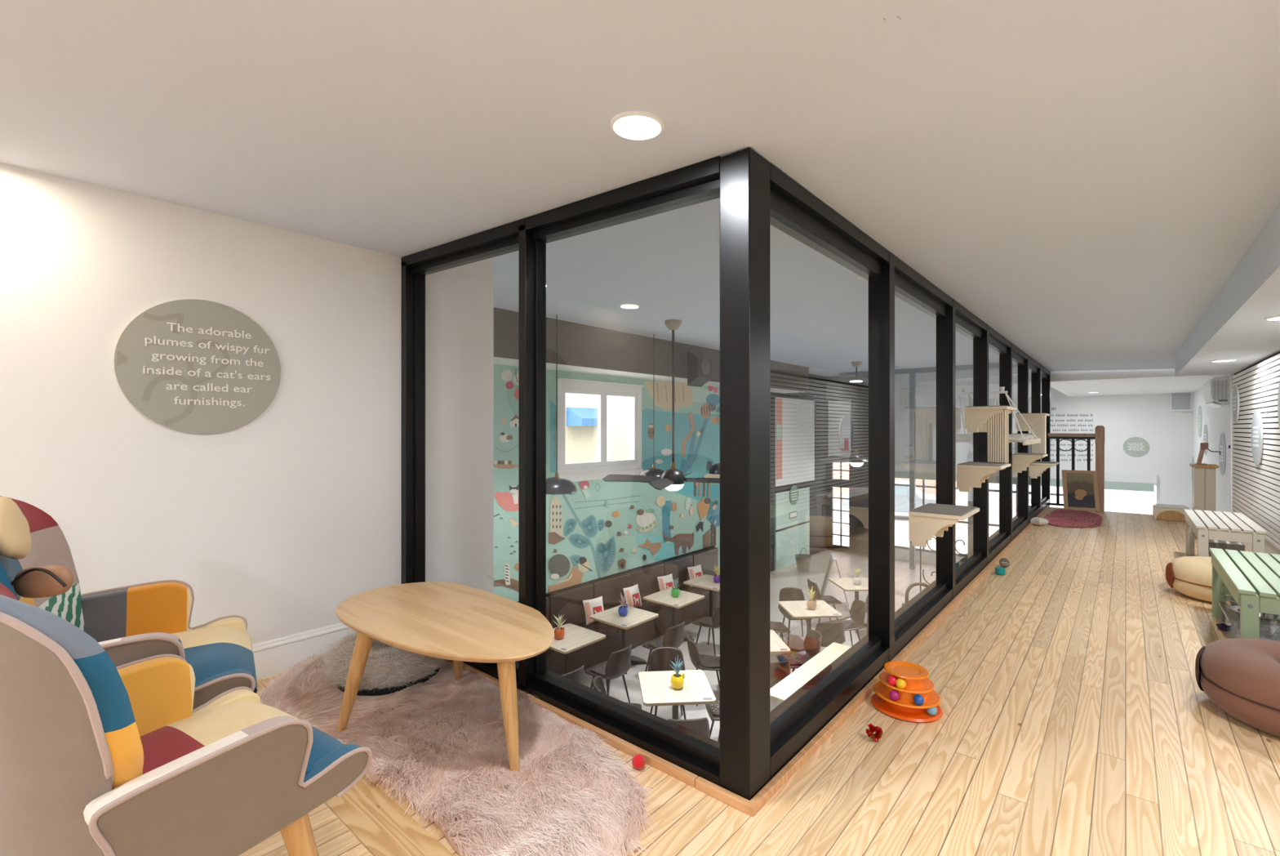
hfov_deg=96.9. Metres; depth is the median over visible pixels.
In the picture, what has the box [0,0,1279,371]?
ceiling
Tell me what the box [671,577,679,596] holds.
potted plant
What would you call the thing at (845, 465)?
brick building
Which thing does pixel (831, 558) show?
board
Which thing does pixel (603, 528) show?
wall
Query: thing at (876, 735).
ball
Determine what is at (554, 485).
pendant lamp
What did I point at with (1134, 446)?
wall sign
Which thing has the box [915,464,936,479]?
roller blind
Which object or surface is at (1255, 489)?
right wall slats
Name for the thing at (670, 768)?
trim
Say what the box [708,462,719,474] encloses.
pendant lamp
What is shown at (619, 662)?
cafe chair
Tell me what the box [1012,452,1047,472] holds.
shelf
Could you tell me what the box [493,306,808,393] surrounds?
trim
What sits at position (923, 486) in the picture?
window
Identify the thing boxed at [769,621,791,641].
cafe chair
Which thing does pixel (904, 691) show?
toy
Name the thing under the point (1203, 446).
stand
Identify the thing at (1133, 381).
ceiling
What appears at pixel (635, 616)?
cafe table
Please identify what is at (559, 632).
potted plant
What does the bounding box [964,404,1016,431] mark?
shelf
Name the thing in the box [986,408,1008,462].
post
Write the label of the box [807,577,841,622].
cafe chair
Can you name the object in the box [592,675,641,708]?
cafe chair
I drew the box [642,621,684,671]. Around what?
cafe chair
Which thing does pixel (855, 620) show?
cafe chair
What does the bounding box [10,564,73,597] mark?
cushion
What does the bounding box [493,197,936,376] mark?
ceiling
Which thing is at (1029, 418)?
shelf
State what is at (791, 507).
door
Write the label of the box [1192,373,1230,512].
wall
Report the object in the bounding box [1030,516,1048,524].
plush toy
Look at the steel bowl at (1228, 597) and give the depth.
3.42 m
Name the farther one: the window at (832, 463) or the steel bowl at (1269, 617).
the window at (832, 463)
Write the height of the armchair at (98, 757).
0.946 m
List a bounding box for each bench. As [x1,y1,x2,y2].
[517,545,719,674]
[1183,508,1266,556]
[1208,547,1279,638]
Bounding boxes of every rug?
[257,649,658,855]
[1043,507,1103,527]
[1235,624,1279,639]
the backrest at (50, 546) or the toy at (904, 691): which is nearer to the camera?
the backrest at (50, 546)
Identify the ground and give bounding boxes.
[833,484,1155,550]
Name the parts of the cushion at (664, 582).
red panel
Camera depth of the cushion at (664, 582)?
10.47 m
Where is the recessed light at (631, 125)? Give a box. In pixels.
[609,110,664,140]
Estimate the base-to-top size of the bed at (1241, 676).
0.263 m
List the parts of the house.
arched panel, lid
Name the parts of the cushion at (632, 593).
red panel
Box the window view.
[564,392,631,463]
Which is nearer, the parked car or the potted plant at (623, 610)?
the potted plant at (623, 610)
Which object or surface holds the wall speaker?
attached to the wall at (1168, 433)
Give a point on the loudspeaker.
(699, 366)
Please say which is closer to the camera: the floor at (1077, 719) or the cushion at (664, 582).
the floor at (1077, 719)
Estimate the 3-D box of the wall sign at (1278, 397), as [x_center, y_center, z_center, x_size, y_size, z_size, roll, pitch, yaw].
[4.722,-0.170,4.146,0.014,0.520,0.520,0,0,41]
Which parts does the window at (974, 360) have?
sill, glass pane, glass pane, glass pane, glass pane, glass pane, rail, hand rail, iron rail, stair railing, newel post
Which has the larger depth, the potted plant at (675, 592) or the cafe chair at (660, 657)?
the potted plant at (675, 592)
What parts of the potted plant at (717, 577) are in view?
pot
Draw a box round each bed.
[320,629,448,695]
[1165,555,1252,603]
[1195,637,1279,736]
[1223,617,1279,640]
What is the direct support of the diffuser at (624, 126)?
attached to the recessed light at (631, 125)
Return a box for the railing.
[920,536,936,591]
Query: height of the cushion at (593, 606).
0.363 m
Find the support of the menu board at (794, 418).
attached to the wall at (603, 528)
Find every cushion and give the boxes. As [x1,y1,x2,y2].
[0,496,31,559]
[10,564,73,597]
[139,701,344,773]
[171,625,257,693]
[332,634,437,688]
[582,595,604,624]
[622,583,642,607]
[657,573,674,591]
[687,564,702,579]
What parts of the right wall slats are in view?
trim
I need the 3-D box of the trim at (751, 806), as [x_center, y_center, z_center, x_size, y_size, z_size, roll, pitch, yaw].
[3.206,1.185,5.256,0.216,0.030,9.044,0,0,41]
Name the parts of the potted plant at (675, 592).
pot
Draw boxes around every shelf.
[908,502,979,546]
[956,461,1010,492]
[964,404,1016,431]
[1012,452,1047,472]
[1015,412,1049,431]
[1028,460,1058,478]
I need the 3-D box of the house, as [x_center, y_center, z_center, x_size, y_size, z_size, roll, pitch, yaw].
[6.992,1.111,7.469,0.350,0.178,0.358,0,0,41]
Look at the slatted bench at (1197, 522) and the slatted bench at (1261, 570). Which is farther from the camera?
the slatted bench at (1197, 522)
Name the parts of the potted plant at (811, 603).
pot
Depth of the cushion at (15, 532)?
1.48 m
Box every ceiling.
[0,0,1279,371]
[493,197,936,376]
[1050,368,1226,395]
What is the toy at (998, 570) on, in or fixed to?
on the floor at (1077, 719)
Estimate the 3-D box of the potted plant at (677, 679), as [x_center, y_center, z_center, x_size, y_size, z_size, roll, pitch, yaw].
[0.410,2.680,6.229,0.149,0.337,0.150,0,0,-34]
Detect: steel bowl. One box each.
[1222,595,1237,605]
[1228,604,1279,624]
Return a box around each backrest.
[0,495,84,631]
[0,582,143,788]
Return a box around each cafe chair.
[560,665,583,684]
[584,644,631,702]
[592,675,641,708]
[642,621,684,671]
[648,646,686,719]
[667,716,710,737]
[686,632,719,706]
[692,605,719,655]
[705,697,719,742]
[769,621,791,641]
[769,660,790,688]
[776,629,822,671]
[777,586,812,645]
[805,621,845,646]
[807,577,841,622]
[826,599,866,645]
[856,594,868,633]
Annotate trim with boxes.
[443,659,698,786]
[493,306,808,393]
[695,504,1049,816]
[840,366,936,568]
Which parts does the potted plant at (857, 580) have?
pot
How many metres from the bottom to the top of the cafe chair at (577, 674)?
0.832 m
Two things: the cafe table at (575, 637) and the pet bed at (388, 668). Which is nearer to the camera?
the pet bed at (388, 668)
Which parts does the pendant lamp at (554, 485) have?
cord, lamp shade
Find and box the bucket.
[795,547,811,571]
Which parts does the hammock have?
peg knob, rail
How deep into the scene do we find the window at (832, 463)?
16.61 m
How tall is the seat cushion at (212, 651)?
0.121 m
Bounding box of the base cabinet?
[1189,463,1218,511]
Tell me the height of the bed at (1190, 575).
0.248 m
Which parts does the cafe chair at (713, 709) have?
leg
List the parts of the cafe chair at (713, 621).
leg, leg, leg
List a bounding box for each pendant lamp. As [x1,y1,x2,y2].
[546,314,577,493]
[639,333,664,482]
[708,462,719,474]
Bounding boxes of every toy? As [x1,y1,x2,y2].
[871,660,942,722]
[995,566,1004,574]
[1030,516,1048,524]
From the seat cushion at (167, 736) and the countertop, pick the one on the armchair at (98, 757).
the seat cushion at (167, 736)
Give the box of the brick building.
[833,461,936,497]
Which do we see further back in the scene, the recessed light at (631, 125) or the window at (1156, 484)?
the window at (1156, 484)
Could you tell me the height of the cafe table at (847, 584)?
0.751 m
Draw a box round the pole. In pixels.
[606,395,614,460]
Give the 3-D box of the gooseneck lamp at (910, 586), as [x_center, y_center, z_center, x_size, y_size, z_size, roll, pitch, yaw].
[3.645,2.813,7.472,0.680,1.574,0.440,0,0,18]
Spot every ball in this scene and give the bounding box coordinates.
[631,753,644,768]
[865,722,883,741]
[999,557,1009,567]
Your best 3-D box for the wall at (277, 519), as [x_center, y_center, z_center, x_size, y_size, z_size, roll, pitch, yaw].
[-2.733,1.040,1.820,0.200,5.120,5.210,0,0,41]
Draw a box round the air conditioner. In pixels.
[1203,375,1230,408]
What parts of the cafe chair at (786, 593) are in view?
leg, leg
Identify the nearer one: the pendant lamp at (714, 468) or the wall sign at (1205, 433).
the wall sign at (1205, 433)
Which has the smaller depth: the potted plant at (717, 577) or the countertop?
the countertop
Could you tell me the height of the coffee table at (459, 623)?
0.438 m
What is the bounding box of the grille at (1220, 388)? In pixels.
[1212,380,1230,399]
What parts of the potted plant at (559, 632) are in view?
pot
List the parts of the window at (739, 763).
sill, corner post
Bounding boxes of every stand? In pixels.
[1195,442,1220,464]
[1218,601,1239,636]
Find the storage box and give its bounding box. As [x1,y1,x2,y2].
[1208,538,1244,556]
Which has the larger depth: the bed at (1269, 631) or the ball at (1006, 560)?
the ball at (1006, 560)
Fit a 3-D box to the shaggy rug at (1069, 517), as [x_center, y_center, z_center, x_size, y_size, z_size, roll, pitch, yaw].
[5.739,1.171,7.522,0.631,0.057,1.795,0,0,38]
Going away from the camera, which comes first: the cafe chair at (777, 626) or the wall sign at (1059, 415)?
the cafe chair at (777, 626)
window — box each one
[401,146,769,799]
[555,377,644,481]
[769,162,1104,780]
[831,462,849,480]
[831,485,849,547]
[894,479,936,552]
[1050,493,1062,495]
[1154,483,1159,503]
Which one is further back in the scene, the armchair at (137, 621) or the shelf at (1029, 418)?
the shelf at (1029, 418)
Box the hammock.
[991,386,1040,444]
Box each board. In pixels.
[774,396,814,486]
[820,552,849,610]
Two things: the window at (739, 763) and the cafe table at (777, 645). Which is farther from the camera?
the cafe table at (777, 645)
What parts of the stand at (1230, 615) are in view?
leg, shelf plate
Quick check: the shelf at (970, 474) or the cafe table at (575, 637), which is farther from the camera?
the cafe table at (575, 637)
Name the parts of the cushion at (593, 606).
red panel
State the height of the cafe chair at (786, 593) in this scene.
0.832 m
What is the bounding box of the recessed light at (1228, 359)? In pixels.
[1210,358,1238,361]
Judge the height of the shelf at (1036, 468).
0.192 m
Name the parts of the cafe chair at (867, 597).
leg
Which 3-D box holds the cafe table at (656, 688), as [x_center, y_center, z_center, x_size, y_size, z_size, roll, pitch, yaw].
[0.391,3.225,6.286,0.770,0.751,0.770,0,0,-4]
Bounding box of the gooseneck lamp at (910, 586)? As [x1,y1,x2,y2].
[902,582,928,605]
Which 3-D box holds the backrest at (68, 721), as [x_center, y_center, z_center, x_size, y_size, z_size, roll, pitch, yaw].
[-1.177,0.576,1.089,0.614,0.629,0.251,0,0,32]
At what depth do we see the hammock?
4.87 m
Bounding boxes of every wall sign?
[113,298,280,434]
[1050,406,1093,461]
[1123,436,1149,456]
[1191,456,1195,463]
[1197,405,1201,436]
[1203,424,1208,454]
[1218,432,1225,475]
[1232,384,1239,422]
[1251,408,1262,464]
[1277,382,1279,428]
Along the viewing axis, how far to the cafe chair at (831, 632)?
8.12 m
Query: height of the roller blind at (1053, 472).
0.382 m
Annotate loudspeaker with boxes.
[687,351,711,386]
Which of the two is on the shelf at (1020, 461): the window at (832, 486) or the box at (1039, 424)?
the box at (1039, 424)
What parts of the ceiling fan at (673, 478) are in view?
blade, blade, rod, lamp shade, blade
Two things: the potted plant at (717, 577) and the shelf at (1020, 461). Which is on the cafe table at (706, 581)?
the potted plant at (717, 577)
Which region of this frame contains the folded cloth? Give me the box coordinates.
[1216,622,1231,631]
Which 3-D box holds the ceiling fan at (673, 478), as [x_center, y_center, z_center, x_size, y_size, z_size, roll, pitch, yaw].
[0.472,-0.312,8.072,1.530,2.414,1.530,0,0,-28]
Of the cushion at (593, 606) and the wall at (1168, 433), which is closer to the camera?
the cushion at (593, 606)
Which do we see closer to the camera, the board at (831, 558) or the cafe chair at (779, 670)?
the cafe chair at (779, 670)
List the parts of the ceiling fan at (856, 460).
blade, blade, rod, lamp shade, blade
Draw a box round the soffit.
[1174,202,1279,376]
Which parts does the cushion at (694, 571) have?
red panel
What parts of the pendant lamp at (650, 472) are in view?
lamp shade, cord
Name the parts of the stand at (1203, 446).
post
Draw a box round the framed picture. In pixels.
[1062,469,1100,511]
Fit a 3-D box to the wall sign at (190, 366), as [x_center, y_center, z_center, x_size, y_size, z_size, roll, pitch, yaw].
[-1.961,-0.273,2.557,0.013,0.604,0.604,0,0,41]
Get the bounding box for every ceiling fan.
[602,319,719,490]
[818,360,868,466]
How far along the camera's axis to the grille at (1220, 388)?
7.29 m
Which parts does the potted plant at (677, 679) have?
pot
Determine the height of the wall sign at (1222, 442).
0.600 m
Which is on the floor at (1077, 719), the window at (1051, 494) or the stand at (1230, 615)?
the stand at (1230, 615)
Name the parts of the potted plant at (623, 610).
pot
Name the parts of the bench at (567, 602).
panel, panel, panel, rail, panel, panel, panel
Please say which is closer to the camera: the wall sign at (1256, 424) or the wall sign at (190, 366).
the wall sign at (190, 366)
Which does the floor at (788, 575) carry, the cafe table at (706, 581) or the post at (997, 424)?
the cafe table at (706, 581)
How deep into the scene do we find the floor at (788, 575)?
10.72 m
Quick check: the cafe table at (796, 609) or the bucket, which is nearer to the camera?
the cafe table at (796, 609)
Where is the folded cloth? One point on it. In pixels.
(1220, 625)
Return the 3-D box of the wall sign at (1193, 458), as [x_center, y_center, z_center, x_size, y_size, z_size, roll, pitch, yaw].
[11.195,0.900,11.479,0.014,0.660,0.660,0,0,41]
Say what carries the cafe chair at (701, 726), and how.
on the floor at (788, 575)
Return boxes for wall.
[0,162,493,644]
[493,364,826,601]
[826,372,1192,564]
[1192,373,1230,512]
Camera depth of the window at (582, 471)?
9.62 m
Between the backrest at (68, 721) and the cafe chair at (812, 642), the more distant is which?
the cafe chair at (812, 642)
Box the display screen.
[828,400,851,457]
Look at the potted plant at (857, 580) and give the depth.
10.32 m
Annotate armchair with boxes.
[0,495,257,709]
[0,582,372,855]
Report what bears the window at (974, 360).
on the floor at (1077, 719)
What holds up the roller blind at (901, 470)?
attached to the wall at (1168, 433)
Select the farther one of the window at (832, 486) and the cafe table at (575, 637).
the window at (832, 486)
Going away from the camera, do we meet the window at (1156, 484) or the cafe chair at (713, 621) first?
the cafe chair at (713, 621)
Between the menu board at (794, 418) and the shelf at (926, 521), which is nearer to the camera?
the shelf at (926, 521)
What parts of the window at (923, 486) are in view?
frame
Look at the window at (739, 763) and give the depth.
1.93 m
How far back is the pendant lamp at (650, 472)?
9.12 m
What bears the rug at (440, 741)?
on the floor at (1077, 719)
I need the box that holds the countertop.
[769,641,850,711]
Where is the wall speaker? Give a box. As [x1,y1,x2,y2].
[1169,391,1192,410]
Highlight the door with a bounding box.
[773,484,809,570]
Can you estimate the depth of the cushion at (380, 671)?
2.55 m
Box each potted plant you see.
[552,614,564,639]
[617,592,627,616]
[669,653,684,688]
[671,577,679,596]
[712,564,719,582]
[806,587,817,608]
[853,566,862,584]
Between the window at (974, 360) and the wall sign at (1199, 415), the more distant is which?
the wall sign at (1199, 415)
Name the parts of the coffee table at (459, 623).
leg, leg, leg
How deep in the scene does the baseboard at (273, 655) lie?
2.82 m
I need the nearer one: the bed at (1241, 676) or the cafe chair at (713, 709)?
the bed at (1241, 676)
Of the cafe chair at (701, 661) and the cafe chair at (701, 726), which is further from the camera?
the cafe chair at (701, 661)
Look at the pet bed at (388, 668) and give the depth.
2.55 m
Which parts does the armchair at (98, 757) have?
arm panel, arm panel, leg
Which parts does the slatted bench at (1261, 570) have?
leg, rail, leg, rail, rail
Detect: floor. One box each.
[239,506,1279,855]
[582,549,936,741]
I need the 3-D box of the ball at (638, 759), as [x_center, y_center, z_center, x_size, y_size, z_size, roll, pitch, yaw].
[-0.005,1.175,2.001,0.048,0.048,0.047,0,0,41]
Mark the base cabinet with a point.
(1203, 476)
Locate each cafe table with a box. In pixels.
[549,622,605,673]
[590,604,658,673]
[638,669,715,719]
[643,587,704,648]
[683,573,719,628]
[769,629,791,653]
[777,600,842,651]
[828,577,868,626]
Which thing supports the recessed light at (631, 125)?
in the ceiling at (1084, 179)
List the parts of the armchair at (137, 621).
arm panel, arm panel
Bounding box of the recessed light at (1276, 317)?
[1264,315,1279,319]
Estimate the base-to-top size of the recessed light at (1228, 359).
0.010 m
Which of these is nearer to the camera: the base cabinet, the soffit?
the soffit
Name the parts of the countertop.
panel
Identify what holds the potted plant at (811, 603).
on the cafe table at (796, 609)
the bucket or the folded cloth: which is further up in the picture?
the bucket
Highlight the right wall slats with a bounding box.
[1230,351,1279,555]
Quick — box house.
[1152,503,1190,521]
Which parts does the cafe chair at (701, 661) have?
leg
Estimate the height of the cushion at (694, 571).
0.363 m
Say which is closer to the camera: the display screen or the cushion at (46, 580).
the cushion at (46, 580)
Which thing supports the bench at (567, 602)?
on the floor at (788, 575)
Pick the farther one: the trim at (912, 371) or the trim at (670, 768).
the trim at (912, 371)
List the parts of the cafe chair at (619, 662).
leg, leg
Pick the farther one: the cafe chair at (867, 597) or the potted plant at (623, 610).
the cafe chair at (867, 597)
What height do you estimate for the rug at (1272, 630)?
0.158 m
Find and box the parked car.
[841,480,936,512]
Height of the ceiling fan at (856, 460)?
2.414 m
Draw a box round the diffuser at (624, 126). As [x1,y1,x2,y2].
[613,115,661,138]
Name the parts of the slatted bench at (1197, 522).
leg, rail, rail, leg, rail, leg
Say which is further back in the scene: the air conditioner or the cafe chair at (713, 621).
the cafe chair at (713, 621)
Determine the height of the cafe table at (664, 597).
0.751 m
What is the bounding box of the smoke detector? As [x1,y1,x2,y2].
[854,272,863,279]
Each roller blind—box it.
[894,463,909,478]
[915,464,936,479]
[1050,469,1062,486]
[1104,471,1156,491]
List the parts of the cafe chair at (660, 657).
leg, leg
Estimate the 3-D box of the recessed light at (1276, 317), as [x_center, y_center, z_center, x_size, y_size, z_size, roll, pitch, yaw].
[3.473,-0.595,3.043,0.168,0.010,0.168,0,0,41]
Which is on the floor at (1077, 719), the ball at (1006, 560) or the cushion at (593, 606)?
the ball at (1006, 560)
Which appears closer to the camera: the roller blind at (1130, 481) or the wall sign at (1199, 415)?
the wall sign at (1199, 415)
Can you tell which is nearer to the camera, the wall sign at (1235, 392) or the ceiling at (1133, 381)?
the wall sign at (1235, 392)
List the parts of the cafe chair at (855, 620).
leg, leg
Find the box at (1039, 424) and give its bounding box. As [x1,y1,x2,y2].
[1031,415,1046,453]
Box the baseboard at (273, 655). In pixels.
[252,622,355,679]
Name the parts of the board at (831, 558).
writing panel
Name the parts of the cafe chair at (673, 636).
leg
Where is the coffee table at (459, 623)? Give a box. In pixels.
[335,581,554,771]
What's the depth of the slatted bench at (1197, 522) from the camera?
4.47 m
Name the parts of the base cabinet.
door, door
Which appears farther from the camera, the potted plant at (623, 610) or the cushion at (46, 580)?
the potted plant at (623, 610)
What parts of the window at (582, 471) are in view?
sash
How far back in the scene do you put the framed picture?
8.21 m
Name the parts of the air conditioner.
rating plate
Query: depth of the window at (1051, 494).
13.30 m

